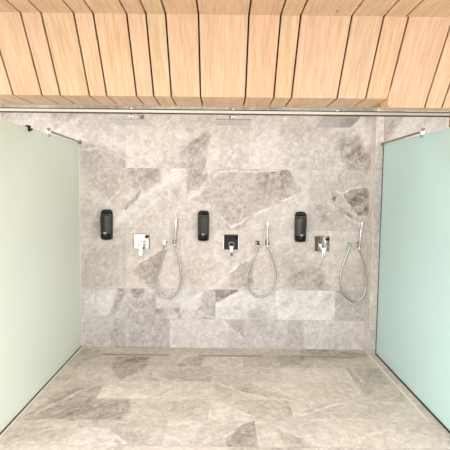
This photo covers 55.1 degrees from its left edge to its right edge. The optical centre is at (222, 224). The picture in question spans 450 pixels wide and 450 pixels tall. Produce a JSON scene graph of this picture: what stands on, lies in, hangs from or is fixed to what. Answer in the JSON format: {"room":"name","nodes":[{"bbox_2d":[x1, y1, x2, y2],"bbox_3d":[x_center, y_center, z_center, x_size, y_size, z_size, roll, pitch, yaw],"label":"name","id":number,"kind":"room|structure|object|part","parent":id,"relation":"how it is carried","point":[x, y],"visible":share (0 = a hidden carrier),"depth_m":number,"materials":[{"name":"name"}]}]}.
{"room":"communal shower room","nodes":[
{"label":"communal shower room","id":0,"kind":"room"},
{"bbox_2d":[0,104,446,349],"bbox_3d":[-0.265,0.001,4.353,4.870,2.500,0.120,1,4,0],"label":"wall","id":1,"kind":"structure","parent":0,"point":[273,168],"depth_m":4.29,"materials":[{"name":"stone"}]},
{"bbox_2d":[100,209,112,239],"bbox_3d":[-1.152,-0.002,4.243,0.116,0.302,0.102,1,4,0],"label":"soap dispenser","id":2,"kind":"object","parent":1,"relation":"attached to","point":[106,216],"visible":1,"depth_m":4.21,"materials":[{"name":"black plastic"}]},
{"bbox_2d":[109,108,151,124],"bbox_3d":[-0.797,-0.975,3.904,0.310,0.154,0.631,1,4,0],"label":"shower head","id":3,"kind":"object","parent":1,"relation":"attached to","point":[131,120],"visible":0.88,"depth_m":3.72},
{"bbox_3d":[-0.798,-0.895,3.744,0.310,0.016,0.300,1,4,0],"label":"head plate","id":4,"kind":"part","parent":3,"relation":"part of","materials":[{"name":"silver metal"}]},
{"bbox_2d":[134,233,149,255],"bbox_3d":[-0.812,0.193,4.258,0.158,0.210,0.100,1,4,0],"label":"shower mixer","id":5,"kind":"object","parent":1,"relation":"attached to","point":[141,241],"visible":1,"depth_m":4.29,"materials":[{"name":"silver metal"}]},
{"bbox_3d":[-0.809,0.249,4.228,0.034,0.102,0.032,1,4,0],"label":"lever","id":6,"kind":"part","parent":5,"relation":"part of","materials":[{"name":"silver metal"}]},
{"bbox_3d":[-0.812,0.163,4.300,0.158,0.158,0.013,1,4,0],"label":"wall plate","id":7,"kind":"part","parent":5,"relation":"part of","materials":[{"name":"silver metal"}]},
{"bbox_2d":[198,211,208,240],"bbox_3d":[-0.194,0.011,4.243,0.116,0.302,0.102,1,4,0],"label":"soap dispenser","id":8,"kind":"object","parent":1,"relation":"attached to","point":[203,216],"visible":1,"depth_m":4.21,"materials":[{"name":"black plastic"}]},
{"bbox_2d":[223,234,238,255],"bbox_3d":[0.080,0.200,4.258,0.158,0.210,0.100,1,4,0],"label":"shower mixer","id":9,"kind":"object","parent":1,"relation":"attached to","point":[230,241],"visible":1,"depth_m":4.29,"materials":[{"name":"silver metal"}]},
{"bbox_3d":[0.083,0.257,4.228,0.034,0.102,0.032,1,4,0],"label":"lever","id":10,"kind":"part","parent":9,"relation":"part of","materials":[{"name":"silver metal"}]},
{"bbox_2d":[215,109,251,125],"bbox_3d":[0.088,-0.969,3.904,0.310,0.146,0.631,1,4,0],"label":"shower head","id":11,"kind":"object","parent":1,"relation":"attached to","point":[232,121],"visible":0.91,"depth_m":3.72},
{"bbox_3d":[0.088,-0.892,3.744,0.310,0.013,0.300,1,4,0],"label":"head plate","id":12,"kind":"part","parent":11,"relation":"part of","materials":[{"name":"silver metal"}]},
{"bbox_2d":[255,240,259,246],"bbox_3d":[0.342,0.185,4.271,0.048,0.056,0.071,1,4,0],"label":"outlet","id":13,"kind":"object","parent":1,"relation":"attached to","point":[257,242],"visible":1,"depth_m":4.25,"materials":[{"name":"silver metal"}]},
{"bbox_2d":[294,211,306,241],"bbox_3d":[0.768,0.020,4.243,0.116,0.302,0.102,1,4,0],"label":"soap dispenser","id":14,"kind":"object","parent":1,"relation":"attached to","point":[300,220],"visible":1,"depth_m":4.21,"materials":[{"name":"black plastic"}]},
{"bbox_2d":[314,236,329,257],"bbox_3d":[0.984,0.217,4.258,0.158,0.210,0.100,1,4,0],"label":"shower mixer","id":15,"kind":"object","parent":1,"relation":"attached to","point":[321,243],"visible":1,"depth_m":4.29,"materials":[{"name":"silver metal"}]},
{"bbox_3d":[0.987,0.273,4.229,0.034,0.102,0.032,1,4,0],"label":"lever","id":16,"kind":"part","parent":15,"relation":"part of","materials":[{"name":"silver metal"}]},
{"bbox_2d":[316,110,360,127],"bbox_3d":[0.995,-0.957,3.904,0.310,0.152,0.630,1,4,0],"label":"shower head","id":17,"kind":"object","parent":1,"relation":"attached to","point":[326,121],"visible":0.91,"depth_m":3.71},
{"bbox_3d":[0.995,-0.896,3.743,0.310,0.054,0.298,1,4,0],"label":"head plate","id":18,"kind":"part","parent":17,"relation":"part of","materials":[{"name":"silver metal"}]},
{"bbox_2d":[346,242,351,248],"bbox_3d":[1.250,0.202,4.272,0.048,0.056,0.071,1,4,0],"label":"outlet","id":19,"kind":"object","parent":1,"relation":"attached to","point":[348,244],"visible":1,"depth_m":4.25,"materials":[{"name":"silver metal"}]},
{"bbox_2d":[446,111,448,127],"bbox_3d":[2.181,0.028,4.346,0.022,2.500,0.132,1,4,0],"label":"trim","id":20,"kind":"structure","parent":1,"relation":"attached to","point":[447,118],"depth_m":4.21,"materials":[{"name":"metal"}]},
{"bbox_3d":[-0.476,0.167,4.269,0.048,0.048,0.073,1,4,0],"label":"holder","id":21,"kind":"object","parent":1,"relation":"attached to","visible":0},
{"bbox_2d":[155,218,181,297],"bbox_3d":[-0.535,0.333,4.256,0.266,0.800,0.042,1,4,0],"label":"shower","id":22,"kind":"object","parent":21,"relation":"hanging from","point":[176,219],"visible":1,"depth_m":4.26,"materials":[{"name":"silver metal"}]},
{"bbox_3d":[0.439,0.177,4.269,0.048,0.048,0.073,1,4,0],"label":"holder","id":23,"kind":"object","parent":1,"relation":"attached to","visible":0},
{"bbox_2d":[246,220,276,297],"bbox_3d":[0.383,0.340,4.257,0.305,0.772,0.040,1,4,0],"label":"shower","id":24,"kind":"object","parent":23,"relation":"hanging from","point":[267,221],"visible":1,"depth_m":4.26,"materials":[{"name":"silver metal"}]},
{"bbox_3d":[1.348,0.199,4.270,0.048,0.048,0.073,1,4,0],"label":"holder","id":25,"kind":"object","parent":1,"relation":"attached to","visible":0},
{"bbox_2d":[339,222,366,302],"bbox_3d":[1.296,0.371,4.257,0.281,0.812,0.042,1,4,0],"label":"shower","id":26,"kind":"object","parent":25,"relation":"hanging from","point":[361,223],"visible":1,"depth_m":4.26,"materials":[{"name":"silver metal"}]},
{"bbox_2d":[0,0,449,110],"bbox_3d":[0.011,-1.057,1.900,5.400,0.616,2.747,1,4,0],"label":"ceiling","id":27,"kind":"structure","parent":0,"point":[382,54],"depth_m":2.78,"materials":[{"name":"brown wood"}]},
{"bbox_2d":[0,347,449,449],"bbox_3d":[-0.017,1.535,1.319,5.400,0.100,6.400,1,4,0],"label":"floor","id":28,"kind":"structure","parent":0,"point":[183,399],"depth_m":3.21,"materials":[{"name":"stone"}]},
{"bbox_2d":[0,119,81,434],"bbox_3d":[-1.418,0.273,3.320,0.046,2.088,1.979,1,4,0],"label":"glass wall","id":29,"kind":"structure","parent":28,"relation":"on","point":[41,300],"depth_m":3.29,"materials":[{"name":"glass"}]},
{"bbox_2d":[0,346,82,436],"bbox_3d":[-1.432,1.309,3.559,0.012,0.025,1.659,1,4,0],"label":"trim","id":30,"kind":"structure","parent":29,"relation":"attached to","point":[17,417],"depth_m":3.31,"materials":[{"name":"metal"}]},
{"bbox_2d":[103,354,168,355],"bbox_3d":[-0.844,1.259,4.182,0.639,0.004,0.038,1,4,0],"label":"linear drain","id":31,"kind":"object","parent":28,"relation":"on","point":[103,354],"visible":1,"depth_m":4.18,"materials":[{"name":"metal"}]},
{"bbox_2d":[198,355,262,356],"bbox_3d":[0.073,1.269,4.182,0.633,0.004,0.038,1,4,0],"label":"linear drain","id":32,"kind":"object","parent":28,"relation":"on","point":[198,355],"visible":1,"depth_m":4.18,"materials":[{"name":"metal"}]},
{"bbox_2d":[292,356,357,357],"bbox_3d":[0.988,1.279,4.182,0.636,0.004,0.038,1,4,0],"label":"linear drain","id":33,"kind":"object","parent":28,"relation":"on","point":[292,356],"visible":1,"depth_m":4.18,"materials":[{"name":"metal"}]},
{"bbox_2d":[368,354,428,421],"bbox_3d":[1.437,1.335,3.634,0.010,0.024,1.249,1,4,0],"label":"trim","id":34,"kind":"structure","parent":28,"relation":"on","point":[368,354],"depth_m":3.48,"materials":[{"name":"metal"}]},
{"bbox_2d":[375,127,449,433],"bbox_3d":[1.509,0.303,3.338,0.046,2.088,1.714,1,4,0],"label":"glass wall","id":35,"kind":"structure","parent":28,"relation":"on","point":[413,323],"depth_m":3.37,"materials":[{"name":"glass"}]},
{"bbox_2d":[364,108,384,354],"bbox_3d":[1.482,0.029,4.228,0.075,2.500,0.130,1,4,0],"label":"wall","id":36,"kind":"structure","parent":0,"point":[377,134],"depth_m":4.19,"materials":[{"name":"stone"}]},
{"bbox_3d":[-2.759,-0.103,3.705,0.120,2.750,1.400,1,4,0],"label":"wall","id":37,"kind":"structure","parent":0,"visible":0},
{"bbox_2d":[0,107,449,116],"bbox_3d":[0.009,-0.880,3.364,5.402,0.060,0.060,1,4,0],"label":"rail","id":38,"kind":"object","parent":37,"relation":"attached to","point":[2,109],"visible":1,"depth_m":3.35,"materials":[{"name":"metal"}]}
]}

